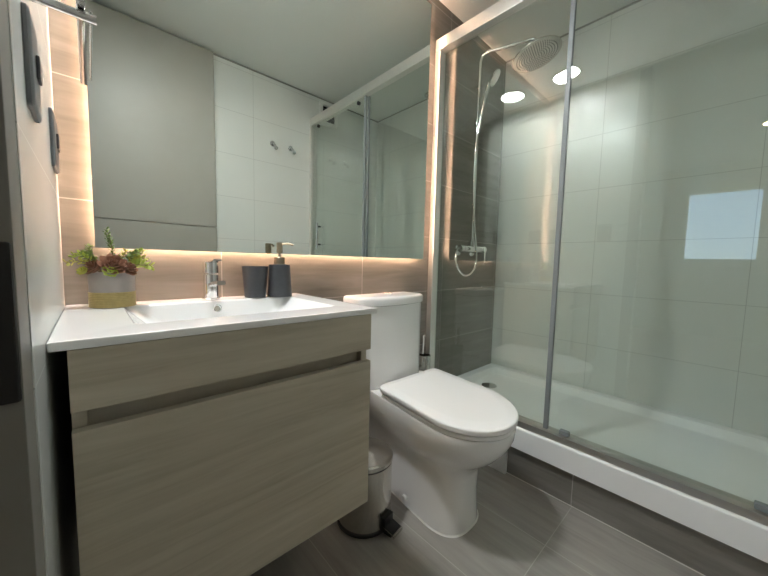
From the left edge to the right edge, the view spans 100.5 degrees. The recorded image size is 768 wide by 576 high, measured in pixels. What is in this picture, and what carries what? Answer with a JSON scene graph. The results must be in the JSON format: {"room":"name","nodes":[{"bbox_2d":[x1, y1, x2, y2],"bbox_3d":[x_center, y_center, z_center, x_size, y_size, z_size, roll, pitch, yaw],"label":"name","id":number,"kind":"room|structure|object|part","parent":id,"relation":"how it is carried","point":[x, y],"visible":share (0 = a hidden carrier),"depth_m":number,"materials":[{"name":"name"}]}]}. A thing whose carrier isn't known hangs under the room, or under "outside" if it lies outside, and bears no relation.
{"room":"bathroom","nodes":[
{"label":"bathroom","id":0,"kind":"room"},
{"bbox_2d":[7,0,79,575],"bbox_3d":[-0.382,-0.214,0.255,0.095,2.394,1.388,-3,6,-42],"label":"wall","id":1,"kind":"structure","parent":0,"point":[38,180],"depth_m":0.49,"materials":[{"name":"white paint"}]},
{"bbox_2d":[0,0,45,575],"bbox_3d":[-0.411,-0.235,0.285,0.094,2.330,0.072,-3,6,-42],"label":"trim","id":2,"kind":"structure","parent":1,"relation":"attached to","point":[22,553],"depth_m":0.32,"materials":[{"name":"paint"}]},
{"bbox_3d":[-0.383,0.036,0.295,0.058,0.159,0.007,-3,6,-42],"label":"strike plate","id":3,"kind":"part","parent":2,"relation":"part of","materials":[{"name":"black metal"}]},
{"bbox_2d":[21,1,42,122],"bbox_3d":[-0.488,-0.307,0.446,0.012,0.127,0.090,-3,6,-42],"label":"light switch","id":4,"kind":"object","parent":1,"relation":"attached to","point":[33,66],"visible":1,"depth_m":0.42,"materials":[{"name":"grey plastic"}]},
{"bbox_2d":[48,107,60,173],"bbox_3d":[-0.729,-0.323,0.710,0.012,0.120,0.105,-3,6,-42],"label":"power outlet","id":5,"kind":"object","parent":1,"relation":"attached to","point":[54,136],"visible":1,"depth_m":0.68,"materials":[{"name":"grey plastic"}]},
{"bbox_2d":[56,134,60,152],"bbox_3d":[-0.726,-0.323,0.712,0.004,0.032,0.037,-3,6,-42],"label":"socket","id":6,"kind":"object","parent":5,"relation":"attached to","point":[57,135],"depth_m":0.70,"materials":[{"name":"black plastic"}]},
{"bbox_2d":[29,0,96,84],"bbox_3d":[-0.453,-0.347,0.449,0.070,0.019,0.283,-3,6,-42],"label":"towel rail","id":7,"kind":"object","parent":1,"relation":"attached to","point":[80,13],"visible":1,"depth_m":0.41,"materials":[{"name":"silver metal"}]},
{"bbox_3d":[-0.389,-0.336,0.380,0.070,0.011,0.011,-3,6,-42],"label":"wall post","id":8,"kind":"part","parent":7,"relation":"part of","materials":[{"name":"silver metal"}]},
{"bbox_3d":[-0.437,-0.354,0.463,0.009,0.008,0.283,-3,6,-42],"label":"arm","id":9,"kind":"part","parent":7,"relation":"part of","materials":[{"name":"silver metal"}]},
{"bbox_3d":[-0.436,-0.353,0.475,0.004,0.004,0.212,-3,6,-42],"label":"arm","id":10,"kind":"part","parent":7,"relation":"part of","materials":[{"name":"silver metal"}]},
{"bbox_2d":[67,314,370,575],"bbox_3d":[-0.426,0.339,0.883,0.599,0.550,0.488,-3,6,-42],"label":"vanity cabinet","id":11,"kind":"object","parent":1,"relation":"attached to","point":[218,453],"visible":0.91,"depth_m":0.64,"materials":[{"name":"grey wood"}]},
{"bbox_2d":[46,293,376,352],"bbox_3d":[-0.420,0.095,0.863,0.642,0.090,0.489,-3,6,-42],"label":"washbasin","id":12,"kind":"object","parent":11,"relation":"in","point":[79,326],"visible":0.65,"depth_m":0.73,"materials":[{"name":"white ceramic"}]},
{"bbox_2d":[62,227,154,307],"bbox_3d":[-0.691,-0.054,0.811,0.174,0.201,0.102,-3,6,-42],"label":"potted plant","id":13,"kind":"object","parent":12,"relation":"on","point":[113,286],"visible":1,"depth_m":0.78,"materials":[{"name":"green plant"}]},
{"bbox_3d":[-0.695,0.003,0.818,0.093,0.087,0.093,-3,6,-42],"label":"pot","id":14,"kind":"part","parent":13,"relation":"part of","materials":[{"name":"white ceramic"}]},
{"bbox_2d":[202,259,225,299],"bbox_3d":[-0.514,-0.025,0.968,0.052,0.126,0.131,-3,6,-42],"label":"faucet","id":15,"kind":"object","parent":12,"relation":"on","point":[211,282],"visible":1,"depth_m":0.98,"materials":[{"name":"silver metal"}]},
{"bbox_3d":[-0.522,-0.066,0.975,0.046,0.045,0.098,-3,6,-42],"label":"lever","id":16,"kind":"part","parent":15,"relation":"part of","materials":[{"name":"silver metal"}]},
{"bbox_3d":[-0.501,-0.012,0.955,0.024,0.025,0.093,-3,6,-42],"label":"spout","id":17,"kind":"part","parent":15,"relation":"part of","materials":[{"name":"silver metal"}]},
{"bbox_2d":[242,266,267,297],"bbox_3d":[-0.436,-0.022,1.080,0.083,0.104,0.083,-3,6,-42],"label":"tumbler","id":18,"kind":"object","parent":12,"relation":"on","point":[254,277],"visible":1,"depth_m":1.05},
{"bbox_2d":[267,242,293,296],"bbox_3d":[-0.367,-0.065,1.123,0.083,0.188,0.083,-3,6,-42],"label":"soap dispenser","id":19,"kind":"object","parent":12,"relation":"on","point":[279,275],"visible":1,"depth_m":1.10,"materials":[{"name":"grey metal"}]},
{"bbox_3d":[-0.263,0.132,0.693,0.599,0.098,0.020,-3,6,-42],"label":"panel","id":20,"kind":"part","parent":11,"relation":"part of","materials":[{"name":"grey wood"}]},
{"bbox_2d":[48,0,505,375],"bbox_3d":[-0.036,-0.314,1.575,2.391,2.394,0.100,-3,6,-42],"label":"wall","id":21,"kind":"structure","parent":0,"point":[465,305],"depth_m":1.72,"materials":[{"name":"beige stone"}]},
{"bbox_2d":[86,0,430,258],"bbox_3d":[-0.267,-0.765,1.229,1.302,1.274,0.030,-3,6,-42],"label":"wall mirror","id":22,"kind":"object","parent":21,"relation":"attached to","point":[235,126],"visible":0.98,"depth_m":1.09,"materials":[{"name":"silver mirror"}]},
{"bbox_2d":[419,335,430,370],"bbox_3d":[0.207,0.538,1.702,0.068,0.586,0.068,-3,6,-42],"label":"toilet brush","id":23,"kind":"object","parent":21,"relation":"attached to","point":[424,358],"visible":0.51,"depth_m":1.66,"materials":[{"name":"metal"}]},
{"bbox_3d":[0.204,0.439,1.688,0.013,0.387,0.013,-3,6,-42],"label":"handle","id":24,"kind":"part","parent":23,"relation":"part of","materials":[{"name":"silver metal"}]},
{"bbox_2d":[455,35,561,261],"bbox_3d":[0.703,-0.761,1.837,0.501,1.226,0.270,4,6,34],"label":"shower column","id":25,"kind":"structure","parent":21,"relation":"attached to","point":[539,52],"depth_m":1.78,"materials":[{"name":"silver metal"}]},
{"bbox_3d":[0.458,-0.236,1.898,0.029,0.044,0.044,-3,6,-42],"label":"diverter knob","id":26,"kind":"part","parent":25,"relation":"part of","materials":[{"name":"silver metal"}]},
{"bbox_2d":[454,69,500,276],"bbox_3d":[0.521,-0.653,1.845,0.277,1.174,0.108,0,5,-21],"label":"shower","id":27,"kind":"object","parent":25,"relation":"attached to","point":[495,75],"visible":1,"depth_m":1.86,"materials":[{"name":"silver metal"}]},
{"bbox_3d":[0.631,-0.217,2.058,0.037,0.104,0.048,-3,6,-42],"label":"mixer lever","id":28,"kind":"part","parent":25,"relation":"part of","materials":[{"name":"silver metal"}]},
{"bbox_3d":[0.718,-1.329,1.791,0.268,0.087,0.023,4,5,30],"label":"overhead arm","id":29,"kind":"part","parent":25,"relation":"part of","materials":[{"name":"silver metal"}]},
{"bbox_2d":[507,472,704,575],"bbox_3d":[0.693,0.871,1.352,0.003,0.002,1.387,-3,6,-42],"label":"trim","id":30,"kind":"structure","parent":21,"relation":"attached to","point":[507,472],"depth_m":1.18,"materials":[{"name":"tile"}]},
{"bbox_2d":[507,446,767,575],"bbox_3d":[0.707,0.799,1.358,0.030,0.145,1.388,-3,6,-42],"label":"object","id":31,"kind":"structure","parent":21,"relation":"attached to","point":[698,551],"depth_m":1.13,"materials":[{"name":"beige tile"}]},
{"bbox_2d":[457,363,767,562],"bbox_3d":[0.967,0.665,1.583,0.772,0.096,1.386,-3,6,-42],"label":"shower tray","id":32,"kind":"object","parent":31,"relation":"on","point":[727,459],"visible":0.85,"depth_m":1.34,"materials":[{"name":"white ceramic"}]},
{"bbox_2d":[425,0,767,525],"bbox_3d":[0.737,-0.314,1.272,0.061,1.894,1.386,-3,6,-42],"label":"shower door frame","id":33,"kind":"structure","parent":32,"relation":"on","point":[502,10],"depth_m":1.45,"materials":[{"name":"metal"}]},
{"bbox_3d":[0.758,-1.227,1.198,0.050,0.060,1.386,-3,6,-42],"label":"rail","id":34,"kind":"part","parent":33,"relation":"part of","materials":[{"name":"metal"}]},
{"bbox_3d":[0.716,0.616,1.347,0.061,0.028,1.386,-3,6,-42],"label":"rail","id":35,"kind":"part","parent":33,"relation":"part of","materials":[{"name":"silver metal"}]},
{"bbox_2d":[543,0,767,513],"bbox_3d":[0.928,-0.273,1.035,0.060,1.804,0.692,-3,6,-42],"label":"shower door","id":36,"kind":"structure","parent":33,"relation":"attached to","point":[763,507],"depth_m":1.28,"materials":[{"name":"clear glass"}]},
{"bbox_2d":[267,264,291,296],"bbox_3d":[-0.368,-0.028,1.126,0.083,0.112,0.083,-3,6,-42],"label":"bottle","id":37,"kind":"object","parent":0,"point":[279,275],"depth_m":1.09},
{"bbox_2d":[250,465,702,575],"bbox_3d":[0.402,0.912,1.090,2.291,0.050,1.388,-3,6,-42],"label":"floor","id":38,"kind":"structure","parent":0,"point":[520,529],"depth_m":1.09,"materials":[{"name":"beige tile"}]},
{"bbox_2d":[337,437,402,539],"bbox_3d":[-0.054,0.736,1.182,0.208,0.264,0.263,-3,6,-42],"label":"pedal bin","id":39,"kind":"object","parent":38,"relation":"on","point":[373,518],"visible":0.56,"depth_m":1.12,"materials":[{"name":"silver metal"}]},
{"bbox_3d":[-0.070,0.615,1.193,0.206,0.027,0.206,-3,6,-42],"label":"lid","id":40,"kind":"part","parent":39,"relation":"part of","materials":[{"name":"metal"}]},
{"bbox_2d":[343,291,518,537],"bbox_3d":[0.207,0.452,1.316,0.432,0.820,0.704,-3,6,-42],"label":"toilet","id":41,"kind":"object","parent":38,"relation":"on","point":[440,427],"visible":0.94,"depth_m":1.20,"materials":[{"name":"white ceramic"}]},
{"bbox_3d":[0.026,0.049,1.478,0.413,0.042,0.162,-3,6,-42],"label":"cistern lid","id":42,"kind":"part","parent":41,"relation":"part of","materials":[{"name":"white ceramic"}]},
{"bbox_3d":[0.206,0.656,1.338,0.420,0.410,0.696,-3,6,-42],"label":"bowl","id":43,"kind":"part","parent":41,"relation":"part of","materials":[{"name":"white ceramic"}]},
{"bbox_3d":[0.272,0.450,1.244,0.404,0.017,0.502,-3,6,-42],"label":"seat","id":44,"kind":"part","parent":41,"relation":"part of","materials":[{"name":"white plastic"}]},
{"bbox_3d":[0.270,0.427,1.246,0.414,0.026,0.520,-3,6,-42],"label":"lid","id":45,"kind":"part","parent":41,"relation":"part of","materials":[{"name":"white plastic"}]},
{"bbox_2d":[488,451,507,473],"bbox_3d":[0.492,0.786,1.550,0.018,0.130,0.215,-3,6,-42],"label":"slab","id":46,"kind":"object","parent":38,"relation":"on","point":[500,465],"visible":0.24,"depth_m":1.48,"materials":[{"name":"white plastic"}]},
{"bbox_2d":[439,0,636,60],"bbox_3d":[0.494,-1.490,0.928,2.391,0.080,1.588,-3,6,-42],"label":"ceiling","id":47,"kind":"structure","parent":0,"point":[542,18],"depth_m":1.78,"materials":[{"name":"paint"}]},
{"bbox_2d":[491,0,767,437],"bbox_3d":[1.345,-0.297,1.763,0.100,2.394,1.488,-3,6,-42],"label":"wall","id":48,"kind":"structure","parent":0,"point":[662,295],"depth_m":1.65,"materials":[{"name":"white tile"}]},
{"bbox_2d":[506,0,641,62],"bbox_3d":[1.299,-1.486,1.670,0.003,0.010,1.384,-3,6,-42],"label":"trim","id":49,"kind":"structure","parent":48,"relation":"attached to","point":[637,1],"depth_m":1.77,"materials":[{"name":"grey metal"}]}
]}

